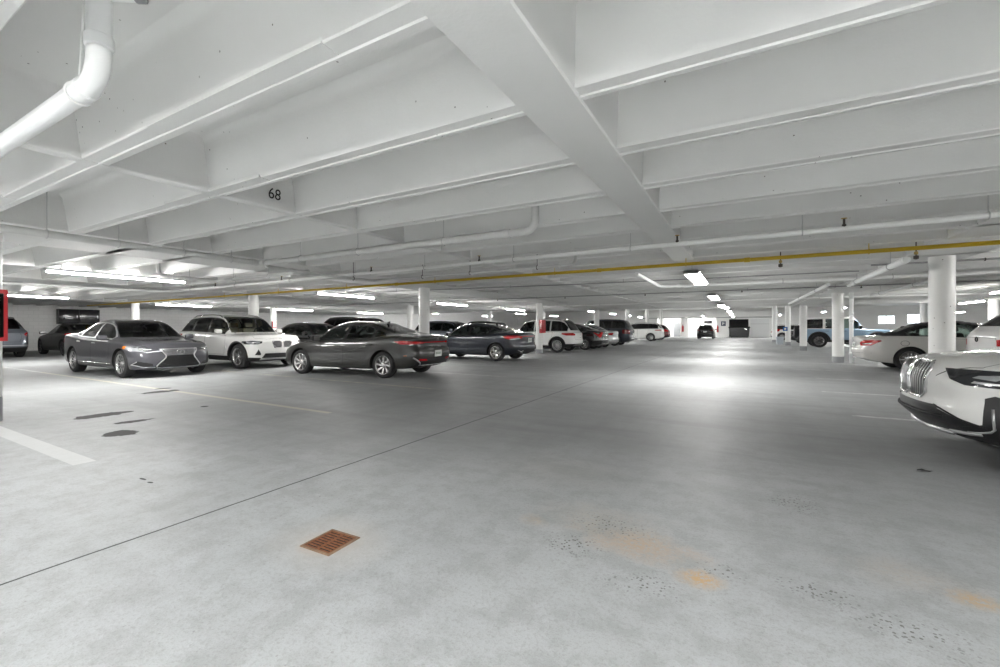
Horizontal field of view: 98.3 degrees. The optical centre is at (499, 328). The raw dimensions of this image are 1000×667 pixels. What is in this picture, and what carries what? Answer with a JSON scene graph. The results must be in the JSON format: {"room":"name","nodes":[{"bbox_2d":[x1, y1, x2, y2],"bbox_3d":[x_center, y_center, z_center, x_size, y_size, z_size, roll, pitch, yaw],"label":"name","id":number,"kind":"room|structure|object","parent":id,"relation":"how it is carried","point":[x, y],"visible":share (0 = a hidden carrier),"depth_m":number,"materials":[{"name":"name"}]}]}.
{"room":"parking garage","nodes":[
{"label":"parking garage","id":0,"kind":"room"},
{"bbox_2d":[8,303,517,350],"bbox_3d":[-16.359,-0.830,40.680,0.300,4.100,79.600,0,0,29],"label":"wall","id":1,"kind":"structure","parent":0,"point":[33,318],"depth_m":29.77,"materials":[{"name":"white paint"}]},
{"bbox_2d":[56,309,78,323],"bbox_3d":[-24.839,-0.685,24.845,0.375,0.850,0.880,0,0,29],"label":"window","id":2,"kind":"structure","parent":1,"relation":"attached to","point":[63,316],"depth_m":24.70,"materials":[{"name":"black glass"}]},
{"bbox_2d":[79,309,99,323],"bbox_3d":[-24.394,-0.685,25.639,0.375,0.850,0.900,0,0,29],"label":"window","id":3,"kind":"structure","parent":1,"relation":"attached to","point":[85,316],"depth_m":25.54,"materials":[{"name":"black glass"}]},
{"bbox_2d":[0,336,999,666],"bbox_3d":[10.729,1.320,27.344,60.600,0.200,82.800,0,0,29],"label":"floor","id":4,"kind":"structure","parent":0,"point":[670,501],"depth_m":2.80,"materials":[{"name":"concrete"}]},
{"bbox_2d":[0,233,2,420],"bbox_3d":[-6.717,-0.030,5.607,0.352,2.500,0.352,0,0,29],"label":"column","id":5,"kind":"structure","parent":4,"relation":"on","point":[1,234],"depth_m":5.69,"materials":[{"name":"white paint"}]},
{"bbox_2d":[0,289,7,340],"bbox_3d":[-6.494,-0.170,5.482,0.170,0.660,0.300,0,0,29],"label":"fire extinguisher cabinet","id":6,"kind":"object","parent":5,"relation":"attached to","point":[3,293],"visible":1,"depth_m":5.55,"materials":[{"name":"red metal"}]},
{"bbox_2d":[2,317,27,356],"bbox_3d":[-22.335,0.356,18.646,4.773,1.727,2.254,0,0,29],"label":"crossover","id":7,"kind":"object","parent":4,"relation":"on","point":[17,343],"visible":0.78,"depth_m":18.04,"materials":[{"name":"grey paint"}]},
{"bbox_2d":[38,323,93,355],"bbox_3d":[-20.261,0.485,20.621,4.758,1.470,2.171,0,0,33],"label":"sedan","id":8,"kind":"object","parent":4,"relation":"on","point":[53,340],"visible":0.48,"depth_m":19.86,"materials":[{"name":"grey paint"}]},
{"bbox_2d":[130,303,139,319],"bbox_3d":[-17.921,-0.030,21.211,0.352,2.500,0.352,0,0,29],"label":"column","id":9,"kind":"structure","parent":4,"relation":"on","point":[134,307],"depth_m":21.09,"materials":[{"name":"white paint"}]},
{"bbox_2d":[64,319,208,377],"bbox_3d":[-10.334,0.483,12.185,5.077,1.475,2.206,0,0,27],"label":"sedan","id":10,"kind":"object","parent":4,"relation":"on","point":[126,346],"visible":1,"depth_m":11.26,"materials":[{"name":"grey paint"}]},
{"bbox_2d":[96,335,106,339],"bbox_3d":[-10.104,0.226,10.957,0.130,0.140,0.210,0,0,15],"label":"mirror","id":11,"kind":"object","parent":10,"relation":"attached to","point":[98,337],"depth_m":10.90,"materials":[{"name":"grey paint"}]},
{"bbox_2d":[124,337,201,348],"bbox_3d":[-8.764,0.376,11.350,1.215,0.277,1.469,0,0,29],"label":"hood","id":12,"kind":"object","parent":10,"relation":"attached to","point":[139,342],"depth_m":11.13,"materials":[{"name":"grey paint"}]},
{"bbox_2d":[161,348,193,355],"bbox_3d":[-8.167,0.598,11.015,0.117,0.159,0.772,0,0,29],"label":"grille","id":13,"kind":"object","parent":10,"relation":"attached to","point":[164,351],"depth_m":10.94,"materials":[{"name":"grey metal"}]},
{"bbox_2d":[156,348,199,368],"bbox_3d":[-8.172,0.745,11.018,0.155,0.492,0.988,0,0,29],"label":"grille","id":14,"kind":"object","parent":10,"relation":"attached to","point":[166,358],"depth_m":10.93,"materials":[{"name":"black plastic"}]},
{"bbox_2d":[185,334,193,338],"bbox_3d":[-9.130,0.226,12.697,0.130,0.140,0.210,0,0,44],"label":"mirror","id":15,"kind":"object","parent":10,"relation":"attached to","point":[190,336],"depth_m":12.66,"materials":[{"name":"grey paint"}]},
{"bbox_2d":[179,314,300,368],"bbox_3d":[-8.794,0.373,14.576,4.720,1.695,2.223,0,0,29],"label":"crossover","id":16,"kind":"object","parent":4,"relation":"on","point":[243,340],"visible":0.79,"depth_m":13.55,"materials":[{"name":"white paint"}]},
{"bbox_2d":[214,329,221,333],"bbox_3d":[-8.735,0.089,13.392,0.130,0.140,0.210,0,0,15],"label":"mirror","id":17,"kind":"object","parent":16,"relation":"attached to","point":[217,331],"depth_m":13.33,"materials":[{"name":"white paint"}]},
{"bbox_2d":[236,333,294,338],"bbox_3d":[-7.412,0.231,13.801,1.220,0.191,1.510,0,0,29],"label":"hood","id":18,"kind":"object","parent":16,"relation":"attached to","point":[250,335],"depth_m":13.41,"materials":[{"name":"white paint"}]},
{"bbox_2d":[272,340,281,347],"bbox_3d":[-6.851,0.477,13.280,0.056,0.222,0.310,0,0,32],"label":"grille","id":19,"kind":"object","parent":16,"relation":"attached to","point":[275,343],"depth_m":13.27,"materials":[{"name":"black plastic"}]},
{"bbox_2d":[283,340,291,346],"bbox_3d":[-6.675,0.477,13.595,0.056,0.222,0.310,0,0,26],"label":"grille","id":20,"kind":"object","parent":16,"relation":"attached to","point":[286,343],"depth_m":13.57,"materials":[{"name":"black plastic"}]},
{"bbox_2d":[248,295,258,316],"bbox_3d":[-9.308,-0.030,16.330,0.352,2.500,0.352,0,0,29],"label":"column","id":21,"kind":"structure","parent":4,"relation":"on","point":[253,299],"depth_m":16.20,"materials":[{"name":"white paint"}]},
{"bbox_2d":[270,308,275,329],"bbox_3d":[-13.973,-0.030,26.622,0.352,2.500,0.352,0,0,29],"label":"column","id":22,"kind":"structure","parent":4,"relation":"on","point":[272,310],"depth_m":26.48,"materials":[{"name":"white paint"}]},
{"bbox_2d":[279,322,334,341],"bbox_3d":[-7.435,0.490,17.105,4.711,1.460,2.171,0,0,25],"label":"sedan","id":23,"kind":"object","parent":4,"relation":"on","point":[304,331],"visible":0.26,"depth_m":17.21,"materials":[{"name":"black paint"}]},
{"bbox_2d":[299,529,359,555],"bbox_3d":[-0.968,1.217,2.467,0.231,0.006,0.231,0,0,27],"label":"floor drain","id":24,"kind":"object","parent":4,"relation":"on","point":[331,541],"visible":1,"depth_m":2.45,"materials":[{"name":"brown metal"}]},
{"bbox_2d":[324,317,383,325],"bbox_3d":[-6.196,0.346,19.633,4.760,1.747,2.247,0,0,29],"label":"crossover","id":25,"kind":"object","parent":4,"relation":"on","point":[334,321],"visible":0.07,"depth_m":19.38,"materials":[{"name":"black paint"}]},
{"bbox_2d":[285,321,448,377],"bbox_3d":[-3.696,0.510,11.925,4.703,1.420,2.157,0,0,19],"label":"sedan","id":26,"kind":"object","parent":4,"relation":"on","point":[384,348],"visible":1,"depth_m":10.96,"materials":[{"name":"grey paint"}]},
{"bbox_2d":[395,341,423,344],"bbox_3d":[-2.195,0.340,10.387,0.725,0.091,0.185,0,0,-10],"label":"tail light","id":27,"kind":"object","parent":26,"relation":"attached to","point":[396,342],"depth_m":10.33,"materials":[{"name":"red plastic"}]},
{"bbox_2d":[417,340,446,345],"bbox_3d":[-1.670,0.357,10.992,0.111,0.129,1.427,0,0,23],"label":"light","id":28,"kind":"object","parent":26,"relation":"attached to","point":[419,342],"depth_m":10.81,"materials":[{"name":"red plastic"}]},
{"bbox_2d":[407,305,413,329],"bbox_3d":[-4.931,-0.030,23.736,0.352,2.500,0.352,0,0,29],"label":"column","id":29,"kind":"structure","parent":4,"relation":"on","point":[409,307],"depth_m":23.59,"materials":[{"name":"white paint"}]},
{"bbox_2d":[419,288,429,333],"bbox_3d":[-2.368,-0.030,13.475,0.342,2.500,0.342,0,0,29],"label":"column","id":30,"kind":"structure","parent":4,"relation":"on","point":[423,292],"depth_m":13.33,"materials":[{"name":"white paint"}]},
{"bbox_2d":[417,321,465,335],"bbox_3d":[-2.803,0.387,25.688,4.614,1.667,2.190,0,0,33],"label":"crossover","id":31,"kind":"object","parent":4,"relation":"on","point":[435,327],"visible":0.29,"depth_m":25.11,"materials":[{"name":"grey paint"}]},
{"bbox_2d":[467,321,507,331],"bbox_3d":[-0.432,0.356,29.924,4.710,1.727,2.247,0,0,29],"label":"crossover","id":32,"kind":"object","parent":4,"relation":"on","point":[491,322],"visible":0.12,"depth_m":29.61,"materials":[{"name":"black paint"}]},
{"bbox_2d":[487,311,491,320],"bbox_3d":[-0.757,-0.030,31.599,0.352,2.500,0.352,0,0,29],"label":"column","id":33,"kind":"structure","parent":4,"relation":"on","point":[489,313],"depth_m":31.45,"materials":[{"name":"white paint"}]},
{"bbox_2d":[445,323,534,360],"bbox_3d":[-0.833,0.502,17.556,4.645,1.435,2.134,0,0,25],"label":"sedan","id":34,"kind":"object","parent":4,"relation":"on","point":[468,339],"visible":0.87,"depth_m":16.45,"materials":[{"name":"grey paint"}]},
{"bbox_2d":[503,336,522,339],"bbox_3d":[0.475,0.339,15.963,0.657,0.162,0.388,0,0,29],"label":"tail light","id":35,"kind":"object","parent":34,"relation":"attached to","point":[504,337],"depth_m":15.85,"materials":[{"name":"red plastic"}]},
{"bbox_2d":[536,303,542,352],"bbox_3d":[1.937,-0.030,21.265,0.342,2.500,0.342,0,0,29],"label":"column","id":36,"kind":"structure","parent":4,"relation":"on","point":[539,306],"depth_m":21.13,"materials":[{"name":"white paint"}]},
{"bbox_2d":[539,320,545,332],"bbox_3d":[2.054,-0.100,20.920,0.264,0.640,0.200,0,0,-36],"label":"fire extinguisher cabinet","id":37,"kind":"object","parent":36,"relation":"attached to","point":[542,323],"visible":1,"depth_m":20.84,"materials":[{"name":"red metal"}]},
{"bbox_2d":[518,319,582,351],"bbox_3d":[2.150,0.348,23.491,4.669,1.744,2.218,0,0,25],"label":"crossover","id":38,"kind":"object","parent":4,"relation":"on","point":[560,335],"visible":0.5,"depth_m":22.14,"materials":[{"name":"white paint"}]},
{"bbox_2d":[562,333,574,335],"bbox_3d":[3.451,0.288,21.781,0.728,0.145,0.176,0,0,-2],"label":"tail light","id":39,"kind":"object","parent":38,"relation":"attached to","point":[563,334],"depth_m":21.73,"materials":[{"name":"red plastic"}]},
{"bbox_2d":[535,323,608,349],"bbox_3d":[3.943,0.450,25.863,4.971,1.540,2.227,0,0,33],"label":"sedan","id":40,"kind":"object","parent":4,"relation":"on","point":[593,338],"visible":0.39,"depth_m":24.37,"materials":[{"name":"black paint"}]},
{"bbox_2d":[594,310,598,325],"bbox_3d":[6.598,-0.730,29.485,0.346,3.900,0.346,0,0,29],"label":"column","id":41,"kind":"structure","parent":4,"relation":"on","point":[596,312],"depth_m":29.34,"materials":[{"name":"white paint"}]},
{"bbox_2d":[583,324,618,347],"bbox_3d":[5.337,0.460,28.368,4.804,1.520,2.134,0,0,25],"label":"sedan","id":42,"kind":"object","parent":4,"relation":"on","point":[613,338],"visible":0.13,"depth_m":26.95,"materials":[{"name":"silver metal"}]},
{"bbox_2d":[586,319,634,345],"bbox_3d":[7.339,0.276,32.118,5.146,1.888,2.401,0,0,29],"label":"crossover","id":43,"kind":"object","parent":4,"relation":"on","point":[626,333],"visible":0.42,"depth_m":30.61,"materials":[{"name":"grey paint"}]},
{"bbox_2d":[625,309,629,342],"bbox_3d":[10.966,-0.730,37.182,0.346,3.900,0.346,0,0,29],"label":"column","id":44,"kind":"structure","parent":4,"relation":"on","point":[626,310],"depth_m":37.02,"materials":[{"name":"white paint"}]},
{"bbox_2d":[645,309,648,339],"bbox_3d":[15.315,-0.730,44.948,0.346,3.900,0.346,0,0,29],"label":"column","id":45,"kind":"structure","parent":4,"relation":"on","point":[646,310],"depth_m":44.82,"materials":[{"name":"white paint"}]},
{"bbox_2d":[631,323,663,340],"bbox_3d":[13.748,0.326,43.072,4.907,1.788,2.325,0,0,29],"label":"crossover","id":46,"kind":"object","parent":4,"relation":"on","point":[649,331],"visible":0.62,"depth_m":41.77,"materials":[{"name":"white paint"}]},
{"bbox_2d":[660,309,662,324],"bbox_3d":[19.664,-0.730,52.713,0.346,3.900,0.346,0,0,29],"label":"column","id":47,"kind":"structure","parent":4,"relation":"on","point":[661,310],"depth_m":52.59,"materials":[{"name":"white paint"}]},
{"bbox_2d":[657,325,670,339],"bbox_3d":[16.186,0.387,47.322,4.661,1.667,2.218,0,0,29],"label":"crossover","id":48,"kind":"object","parent":4,"relation":"on","point":[667,333],"visible":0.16,"depth_m":45.75,"materials":[{"name":"red paint"}]},
{"bbox_2d":[697,325,716,338],"bbox_3d":[25.055,0.387,52.445,2.218,1.667,4.611,0,0,29],"label":"crossover","id":49,"kind":"object","parent":4,"relation":"on","point":[703,330],"visible":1,"depth_m":50.63,"materials":[{"name":"black paint"}]},
{"bbox_2d":[728,327,749,337],"bbox_3d":[31.968,0.480,57.733,2.510,1.480,1.215,0,0,29],"label":"waste container","id":50,"kind":"object","parent":4,"relation":"on","point":[733,331],"visible":1,"depth_m":57.24,"materials":[{"name":"black"}]},
{"bbox_2d":[772,306,776,341],"bbox_3d":[25.038,-0.730,39.388,0.406,3.900,0.406,0,0,29],"label":"column","id":51,"kind":"structure","parent":4,"relation":"on","point":[774,308],"depth_m":39.23,"materials":[{"name":"white paint"}]},
{"bbox_2d":[776,337,783,343],"bbox_3d":[21.574,0.930,33.305,0.500,0.580,0.460,0,0,24],"label":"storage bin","id":52,"kind":"object","parent":4,"relation":"on","point":[779,340],"visible":0.98,"depth_m":33.13,"materials":[{"name":"grey plastic"}]},
{"bbox_2d":[770,324,799,339],"bbox_3d":[30.109,0.397,43.834,4.611,1.647,2.190,0,0,25],"label":"crossover","id":53,"kind":"object","parent":4,"relation":"on","point":[780,333],"visible":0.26,"depth_m":43.83,"materials":[{"name":"white paint"}]},
{"bbox_2d":[785,306,790,344],"bbox_3d":[20.805,-0.730,31.214,0.346,3.900,0.346,0,0,29],"label":"column","id":54,"kind":"structure","parent":4,"relation":"on","point":[787,308],"depth_m":31.07,"materials":[{"name":"white paint"}]},
{"bbox_2d":[799,306,806,350],"bbox_3d":[16.719,-0.730,23.817,0.346,3.900,0.346,0,0,29],"label":"column","id":55,"kind":"structure","parent":4,"relation":"on","point":[803,309],"depth_m":23.67,"materials":[{"name":"white paint"}]},
{"bbox_2d":[791,330,848,343],"bbox_3d":[25.677,0.485,34.381,4.758,1.470,2.171,0,0,25],"label":"sedan","id":56,"kind":"object","parent":4,"relation":"on","point":[792,334],"visible":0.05,"depth_m":34.66,"materials":[{"name":"black paint"}]},
{"bbox_2d":[832,293,843,362],"bbox_3d":[12.097,-0.030,15.461,0.356,2.500,0.356,0,0,29],"label":"column","id":57,"kind":"structure","parent":4,"relation":"on","point":[837,298],"depth_m":15.32,"materials":[{"name":"white paint"}]},
{"bbox_2d":[793,317,891,346],"bbox_3d":[22.087,0.253,27.917,5.140,1.934,2.282,0,0,29],"label":"off roader","id":58,"kind":"object","parent":4,"relation":"on","point":[819,330],"visible":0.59,"depth_m":27.71,"materials":[{"name":"blue paint"}]},
{"bbox_2d":[849,293,853,362],"bbox_3d":[12.362,-0.030,15.197,0.144,2.500,0.144,0,0,29],"label":"downpipe","id":59,"kind":"object","parent":4,"relation":"on","point":[851,295],"visible":0.85,"depth_m":15.15,"materials":[{"name":"white plastic"}]},
{"bbox_2d":[851,321,981,368],"bbox_3d":[13.037,0.500,12.304,4.706,1.440,2.123,0,0,25],"label":"sedan","id":60,"kind":"object","parent":4,"relation":"on","point":[892,348],"visible":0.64,"depth_m":12.43,"materials":[{"name":"white paint"}]},
{"bbox_2d":[860,340,880,345],"bbox_3d":[10.951,0.431,12.761,0.441,0.184,0.396,0,0,29],"label":"tail light","id":61,"kind":"object","parent":60,"relation":"attached to","point":[862,342],"depth_m":12.68,"materials":[{"name":"red plastic"}]},
{"bbox_2d":[920,303,926,335],"bbox_3d":[32.632,-0.730,33.301,0.406,3.900,0.406,0,0,29],"label":"column","id":62,"kind":"structure","parent":4,"relation":"on","point":[923,306],"depth_m":33.16,"materials":[{"name":"white paint"}]},
{"bbox_2d":[928,255,955,352],"bbox_3d":[7.752,-0.030,7.579,0.352,2.500,0.352,0,0,29],"label":"column","id":63,"kind":"structure","parent":4,"relation":"on","point":[941,269],"depth_m":7.45,"materials":[{"name":"white paint"}]},
{"bbox_2d":[898,349,999,447],"bbox_3d":[6.110,0.400,3.320,4.532,1.640,2.175,0,0,25],"label":"car","id":64,"kind":"object","parent":4,"relation":"on","point":[950,392],"visible":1,"depth_m":3.80,"materials":[{"name":"white paint"}]},
{"bbox_2d":[911,360,930,394],"bbox_3d":[4.094,0.481,4.176,0.086,0.345,0.349,0,0,25],"label":"grille","id":65,"kind":"object","parent":64,"relation":"attached to","point":[920,369],"depth_m":4.15,"materials":[{"name":"silver plastic"}]},
{"bbox_2d":[915,349,999,376],"bbox_3d":[4.729,0.300,4.045,1.310,0.296,1.509,0,0,29],"label":"hood","id":66,"kind":"object","parent":64,"relation":"attached to","point":[984,362],"depth_m":3.89,"materials":[{"name":"white paint"}]},
{"bbox_2d":[973,376,999,381],"bbox_3d":[4.101,0.397,3.473,0.058,0.082,0.421,0,0,-36],"label":"light","id":67,"kind":"object","parent":64,"relation":"on","point":[975,378],"depth_m":3.57,"materials":[{"name":"glass"}]},
{"bbox_2d":[966,314,999,349],"bbox_3d":[11.682,0.330,7.663,4.666,1.779,2.199,0,0,33],"label":"crossover","id":68,"kind":"object","parent":4,"relation":"on","point":[986,335],"visible":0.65,"depth_m":8.60,"materials":[{"name":"white paint"}]},
{"bbox_2d":[988,300,999,319],"bbox_3d":[21.569,-0.030,18.867,0.352,2.500,0.352,0,0,29],"label":"column","id":69,"kind":"structure","parent":4,"relation":"on","point":[993,305],"depth_m":18.76,"materials":[{"name":"white paint"}]},
{"bbox_2d":[0,0,999,315],"bbox_3d":[10.729,-2.089,27.344,60.600,1.682,82.800,0,0,29],"label":"ceiling","id":70,"kind":"structure","parent":0,"point":[385,122],"depth_m":3.28,"materials":[{"name":"white paint"}]},
{"bbox_2d":[8,293,69,298],"bbox_3d":[-16.452,-1.401,14.829,0.160,0.618,2.440,0,0,29],"label":"strip light","id":71,"kind":"object","parent":70,"relation":"hanging from","point":[17,295],"visible":0.79,"depth_m":15.21,"materials":[{"name":"white plastic"}]},
{"bbox_2d":[8,295,67,298],"bbox_3d":[-16.452,-1.111,14.829,0.095,0.036,2.380,0,0,29],"label":"diffuser","id":72,"kind":"object","parent":71,"relation":"attached to","point":[41,296],"depth_m":15.27,"materials":[{"name":"white plastic"}]},
{"bbox_2d":[0,0,148,157],"bbox_3d":[-3.087,-1.387,2.668,3.206,0.647,0.179,0,0,27],"label":"drain pipe","id":73,"kind":"object","parent":70,"relation":"hanging from","point":[86,88],"visible":1,"depth_m":2.01,"materials":[{"name":"white plastic"}]},
{"bbox_2d":[42,264,186,283],"bbox_3d":[-8.243,-1.401,9.430,0.160,0.618,2.440,0,0,29],"label":"strip light","id":74,"kind":"object","parent":70,"relation":"hanging from","point":[45,269],"visible":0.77,"depth_m":9.21,"materials":[{"name":"white plastic"}]},
{"bbox_2d":[47,270,184,282],"bbox_3d":[-8.243,-1.111,9.430,0.095,0.036,2.380,0,0,29],"label":"diffuser","id":75,"kind":"object","parent":74,"relation":"attached to","point":[75,272],"depth_m":9.30,"materials":[{"name":"white plastic"}]},
{"bbox_2d":[154,303,211,306],"bbox_3d":[-15.439,-1.401,21.139,0.160,0.618,2.440,0,0,29],"label":"strip light","id":76,"kind":"object","parent":70,"relation":"hanging from","point":[154,303],"visible":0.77,"depth_m":21.02,"materials":[{"name":"white plastic"}]},
{"bbox_2d":[156,263,309,281],"bbox_3d":[-5.219,-1.371,8.986,3.337,0.679,1.044,0,0,8],"label":"drain pipe","id":77,"kind":"object","parent":70,"relation":"hanging from","point":[268,275],"visible":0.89,"depth_m":9.01,"materials":[{"name":"silver metal"}]},
{"bbox_2d":[0,192,538,265],"bbox_3d":[-3.939,-1.385,2.513,5.319,0.649,8.538,0,0,29],"label":"drain pipe","id":78,"kind":"object","parent":70,"relation":"hanging from","point":[506,233],"visible":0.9,"depth_m":5.68,"materials":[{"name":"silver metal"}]},
{"bbox_2d":[269,188,280,199],"bbox_3d":[-2.347,-1.401,4.502,0.010,0.110,0.131,0,0,29],"label":"stencil number","id":79,"kind":"object","parent":70,"relation":"attached to","point":[270,192],"visible":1,"depth_m":4.51,"materials":[{"name":"black paint"}]},
{"bbox_2d":[276,308,312,310],"bbox_3d":[-12.508,-1.401,26.374,0.160,0.618,2.440,0,0,29],"label":"strip light","id":80,"kind":"object","parent":70,"relation":"hanging from","point":[276,308],"visible":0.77,"depth_m":26.34,"materials":[{"name":"white plastic"}]},
{"bbox_2d":[198,297,449,307],"bbox_3d":[-9.189,-1.407,19.817,16.605,0.605,0.072,0,0,28],"label":"conduit","id":81,"kind":"object","parent":70,"relation":"hanging from","point":[436,297],"visible":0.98,"depth_m":18.65,"materials":[{"name":"silver metal"}]},
{"bbox_2d":[315,291,374,298],"bbox_3d":[-5.238,-1.401,14.796,0.160,0.618,2.440,0,0,29],"label":"strip light","id":82,"kind":"object","parent":70,"relation":"hanging from","point":[316,292],"visible":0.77,"depth_m":14.64,"materials":[{"name":"white plastic"}]},
{"bbox_2d":[318,293,372,298],"bbox_3d":[-5.238,-1.111,14.796,0.095,0.036,2.380,0,0,29],"label":"diffuser","id":83,"kind":"object","parent":82,"relation":"attached to","point":[335,294],"depth_m":14.78,"materials":[{"name":"white plastic"}]},
{"bbox_2d":[265,251,576,281],"bbox_3d":[-1.371,-1.360,7.365,4.845,0.700,2.436,0,0,29],"label":"drain pipe","id":84,"kind":"object","parent":70,"relation":"hanging from","point":[537,267],"visible":0.94,"depth_m":8.15,"materials":[{"name":"grey metal"}]},
{"bbox_2d":[435,302,467,305],"bbox_3d":[-2.233,-1.401,20.162,0.160,0.618,2.440,0,0,29],"label":"strip light","id":85,"kind":"object","parent":70,"relation":"hanging from","point":[435,302],"visible":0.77,"depth_m":20.02,"materials":[{"name":"white plastic"}]},
{"bbox_2d":[2,195,999,292],"bbox_3d":[-1.323,-1.395,-0.082,30.230,0.631,14.567,0,0,29],"label":"pipe","id":86,"kind":"object","parent":70,"relation":"hanging from","point":[988,215],"visible":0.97,"depth_m":5.90,"materials":[{"name":"white"}]},
{"bbox_2d":[504,308,524,310],"bbox_3d":[0.894,-1.401,25.746,0.160,0.618,2.440,0,0,29],"label":"strip light","id":87,"kind":"object","parent":70,"relation":"hanging from","point":[504,308],"visible":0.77,"depth_m":25.59,"materials":[{"name":"white plastic"}]},
{"bbox_2d":[87,240,999,305],"bbox_3d":[1.281,-1.355,8.935,50.508,0.710,0.256,0,0,30],"label":"gas pipe","id":88,"kind":"object","parent":70,"relation":"hanging from","point":[993,242],"visible":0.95,"depth_m":7.74,"materials":[{"name":"yellow metal"}]},
{"bbox_2d":[304,270,858,294],"bbox_3d":[0.337,-1.461,12.707,16.280,0.499,0.332,0,0,24],"label":"conduit","id":89,"kind":"object","parent":70,"relation":"hanging from","point":[858,270],"visible":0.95,"depth_m":11.62,"materials":[{"name":"grey"}]},
{"bbox_2d":[322,280,999,305],"bbox_3d":[4.279,-1.438,15.828,32.001,0.544,0.064,0,0,29],"label":"conduit","id":90,"kind":"object","parent":70,"relation":"hanging from","point":[747,289],"visible":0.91,"depth_m":14.75,"materials":[{"name":"grey metal"}]},
{"bbox_2d":[682,269,707,284],"bbox_3d":[4.572,-1.416,10.047,0.360,0.588,2.600,0,0,29],"label":"strip light","id":91,"kind":"object","parent":70,"relation":"hanging from","point":[695,276],"visible":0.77,"depth_m":9.52,"materials":[{"name":"white plastic"}]},
{"bbox_2d":[686,273,706,284],"bbox_3d":[4.572,-1.141,10.047,0.285,0.036,2.540,0,0,29],"label":"diffuser","id":92,"kind":"object","parent":91,"relation":"attached to","point":[696,278],"depth_m":9.84,"materials":[{"name":"white plastic"}]},
{"bbox_2d":[706,293,719,299],"bbox_3d":[7.944,-1.416,16.067,0.360,0.588,2.600,0,0,29],"label":"strip light","id":93,"kind":"object","parent":70,"relation":"hanging from","point":[712,296],"visible":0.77,"depth_m":15.42,"materials":[{"name":"white plastic"}]},
{"bbox_2d":[708,295,718,299],"bbox_3d":[7.944,-1.141,16.067,0.285,0.036,2.540,0,0,29],"label":"diffuser","id":94,"kind":"object","parent":93,"relation":"attached to","point":[712,297],"depth_m":15.75,"materials":[{"name":"white plastic"}]},
{"bbox_2d":[716,303,725,307],"bbox_3d":[11.217,-1.416,21.913,0.360,0.588,2.600,0,0,29],"label":"strip light","id":95,"kind":"object","parent":70,"relation":"hanging from","point":[719,305],"visible":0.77,"depth_m":21.11,"materials":[{"name":"white plastic"}]},
{"bbox_2d":[528,292,999,306],"bbox_3d":[9.605,-1.415,18.174,19.000,0.591,0.784,0,0,29],"label":"pipe","id":96,"kind":"object","parent":70,"relation":"hanging from","point":[979,292],"visible":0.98,"depth_m":17.20,"materials":[{"name":"white"}]},
{"bbox_2d":[788,283,829,304],"bbox_3d":[10.314,-1.367,14.682,0.116,0.687,9.300,0,0,29],"label":"drain pipe","id":97,"kind":"object","parent":70,"relation":"hanging from","point":[826,284],"visible":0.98,"depth_m":12.62,"materials":[{"name":"white plastic"}]},
{"bbox_2d":[635,270,999,287],"bbox_3d":[9.089,-1.415,9.507,12.081,0.590,3.178,0,0,11],"label":"pipe","id":98,"kind":"object","parent":70,"relation":"hanging from","point":[641,276],"visible":0.9,"depth_m":10.41,"materials":[{"name":"white metal"}]},
{"bbox_2d":[846,252,910,286],"bbox_3d":[7.515,-1.364,8.743,0.126,0.691,4.601,0,0,30],"label":"drain pipe","id":99,"kind":"object","parent":70,"relation":"hanging from","point":[904,260],"visible":0.97,"depth_m":7.82,"materials":[{"name":"white plastic"}]},
{"bbox_2d":[870,280,927,295],"bbox_3d":[10.862,-1.367,11.854,0.116,0.686,4.502,0,0,28],"label":"drain pipe","id":100,"kind":"object","parent":70,"relation":"hanging from","point":[915,284],"visible":0.95,"depth_m":11.42,"materials":[{"name":"white plastic"}]},
{"bbox_2d":[871,257,999,265],"bbox_3d":[14.236,-1.235,4.750,15.805,0.059,0.060,0,0,28],"label":"conduit","id":101,"kind":"object","parent":70,"relation":"hanging from","point":[998,258],"visible":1,"depth_m":7.83,"materials":[{"name":"grey metal"}]},
{"bbox_2d":[957,298,987,303],"bbox_3d":[20.208,-1.401,18.483,0.160,0.618,2.440,0,0,29],"label":"strip light","id":102,"kind":"object","parent":70,"relation":"hanging from","point":[983,300],"visible":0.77,"depth_m":18.29,"materials":[{"name":"white plastic"}]},
{"bbox_2d":[657,318,747,336],"bbox_3d":[29.009,-0.480,62.723,12.815,3.400,3.200,0,0,29],"label":"wall","id":103,"kind":"structure","parent":0,"point":[693,323],"depth_m":64.28,"materials":[{"name":"white paint"}]},
{"bbox_2d":[674,323,679,336],"bbox_3d":[26.796,0.170,65.441,0.900,2.100,0.120,0,0,29],"label":"door","id":104,"kind":"structure","parent":103,"relation":"in","point":[676,325],"depth_m":65.44,"materials":[{"name":"grey paint"}]},
{"bbox_2d":[518,304,987,337],"bbox_3d":[29.321,-0.830,60.543,60.600,4.100,0.300,0,0,29],"label":"wall","id":105,"kind":"structure","parent":0,"point":[977,313],"depth_m":55.32,"materials":[{"name":"white paint"}]},
{"bbox_2d":[640,317,750,318],"bbox_3d":[28.535,-1.524,60.776,17.161,0.098,0.060,0,0,29],"label":"trim","id":106,"kind":"structure","parent":105,"relation":"attached to","point":[687,317],"depth_m":60.18,"materials":[{"name":"grey paint"}]},
{"bbox_2d":[639,309,862,317],"bbox_3d":[32.307,-1.950,58.412,26.054,0.750,0.500,0,0,29],"label":"trim","id":107,"kind":"structure","parent":105,"relation":"attached to","point":[857,312],"depth_m":57.93,"materials":[{"name":"white paint"}]},
{"bbox_2d":[750,319,768,337],"bbox_3d":[34.616,-0.026,57.543,2.166,2.512,0.120,0,0,29],"label":"door","id":108,"kind":"structure","parent":105,"relation":"in","point":[759,328],"depth_m":57.57,"materials":[{"name":"white metal"}]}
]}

